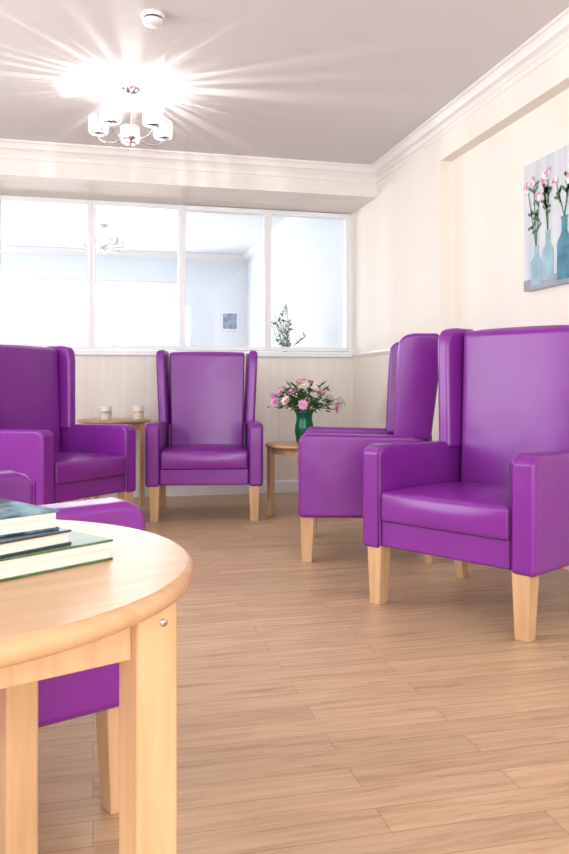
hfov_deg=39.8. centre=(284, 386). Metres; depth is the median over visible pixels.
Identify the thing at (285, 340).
plant
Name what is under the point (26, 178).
soffit
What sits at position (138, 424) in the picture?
side table
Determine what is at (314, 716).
floor
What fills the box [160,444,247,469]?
seat cushion
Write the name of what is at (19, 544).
book
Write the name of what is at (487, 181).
wall
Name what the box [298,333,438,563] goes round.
wingback armchair
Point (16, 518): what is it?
book
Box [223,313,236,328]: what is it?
print
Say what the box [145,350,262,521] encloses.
wingback armchair
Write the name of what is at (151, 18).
smoke detector
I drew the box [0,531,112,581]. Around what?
book
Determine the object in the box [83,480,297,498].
baseboard
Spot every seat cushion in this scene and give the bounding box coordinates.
[54,452,124,484]
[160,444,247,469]
[381,481,508,540]
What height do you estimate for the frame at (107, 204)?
1.159 m
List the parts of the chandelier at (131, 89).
arm, arm, stem, crystal crown, arm, arm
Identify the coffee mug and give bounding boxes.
[94,406,111,419]
[132,406,148,418]
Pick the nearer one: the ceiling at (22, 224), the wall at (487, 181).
the wall at (487, 181)
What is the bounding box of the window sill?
[73,349,353,357]
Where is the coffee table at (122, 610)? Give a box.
[0,520,194,853]
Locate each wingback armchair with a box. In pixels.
[0,345,135,504]
[0,470,144,814]
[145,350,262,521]
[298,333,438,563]
[363,325,568,642]
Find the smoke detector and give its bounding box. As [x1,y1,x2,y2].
[141,9,164,28]
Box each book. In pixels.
[0,498,58,537]
[0,528,71,557]
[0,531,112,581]
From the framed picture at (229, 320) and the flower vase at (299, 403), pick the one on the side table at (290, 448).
the flower vase at (299, 403)
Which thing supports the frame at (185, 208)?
on the window sill
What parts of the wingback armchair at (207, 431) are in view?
leg, arm, leg, seat rail, backrest, leg, arm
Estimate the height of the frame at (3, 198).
1.159 m
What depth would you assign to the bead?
5.51 m
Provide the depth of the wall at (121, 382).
6.44 m
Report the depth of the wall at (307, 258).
8.11 m
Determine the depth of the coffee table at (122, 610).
0.88 m
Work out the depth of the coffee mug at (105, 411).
5.72 m
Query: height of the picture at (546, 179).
0.650 m
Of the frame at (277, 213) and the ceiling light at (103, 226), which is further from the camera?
the ceiling light at (103, 226)
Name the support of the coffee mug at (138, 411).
on the side table at (138, 424)
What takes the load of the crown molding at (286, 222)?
attached to the wall at (307, 258)
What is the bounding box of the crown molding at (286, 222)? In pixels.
[1,217,298,260]
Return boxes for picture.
[221,312,237,330]
[524,144,568,291]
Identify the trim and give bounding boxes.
[0,7,568,177]
[352,349,389,357]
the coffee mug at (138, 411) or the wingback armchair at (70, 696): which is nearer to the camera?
the wingback armchair at (70, 696)
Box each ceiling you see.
[0,0,568,164]
[1,202,284,254]
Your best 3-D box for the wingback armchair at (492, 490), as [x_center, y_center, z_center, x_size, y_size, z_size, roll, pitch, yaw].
[0.824,0.302,3.146,0.726,1.135,0.760,0,0,-44]
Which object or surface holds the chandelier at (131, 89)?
hanging from the ceiling at (340, 81)
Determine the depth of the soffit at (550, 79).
4.14 m
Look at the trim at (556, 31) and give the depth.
5.45 m
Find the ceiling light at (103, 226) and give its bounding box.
[85,224,122,253]
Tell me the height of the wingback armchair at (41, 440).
1.135 m
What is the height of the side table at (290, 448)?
0.490 m
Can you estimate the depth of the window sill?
6.35 m
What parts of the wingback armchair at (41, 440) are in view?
arm, backrest, seat rail, arm, leg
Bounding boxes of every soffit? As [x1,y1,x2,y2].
[0,153,376,215]
[440,37,568,161]
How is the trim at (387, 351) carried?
attached to the wall
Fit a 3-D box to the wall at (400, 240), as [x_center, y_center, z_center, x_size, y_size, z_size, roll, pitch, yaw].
[0.865,-0.410,5.867,0.200,2.560,1.810,0,0,-14]
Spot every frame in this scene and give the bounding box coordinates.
[0,195,91,348]
[1,277,177,350]
[92,200,181,349]
[182,205,267,350]
[268,210,348,351]
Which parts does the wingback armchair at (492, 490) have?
leg, arm, seat rail, leg, backrest, leg, arm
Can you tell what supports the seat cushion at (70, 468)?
on the wingback armchair at (41, 440)
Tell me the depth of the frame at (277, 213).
6.57 m
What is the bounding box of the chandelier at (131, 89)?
[92,83,168,149]
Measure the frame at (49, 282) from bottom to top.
1.730 m
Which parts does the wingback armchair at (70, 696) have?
arm, arm, leg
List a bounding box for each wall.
[1,252,246,350]
[75,355,352,483]
[247,218,343,351]
[349,132,450,440]
[451,88,568,330]
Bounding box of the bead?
[0,41,568,182]
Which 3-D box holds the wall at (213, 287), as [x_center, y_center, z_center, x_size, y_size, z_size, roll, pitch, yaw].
[-2.700,-0.500,10.716,4.430,2.740,0.100,0,0,-14]
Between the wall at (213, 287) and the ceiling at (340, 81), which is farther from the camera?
the wall at (213, 287)
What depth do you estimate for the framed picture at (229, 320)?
11.11 m
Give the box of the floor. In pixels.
[38,492,568,853]
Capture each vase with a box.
[267,377,345,442]
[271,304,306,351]
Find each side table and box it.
[77,418,150,505]
[265,441,297,515]

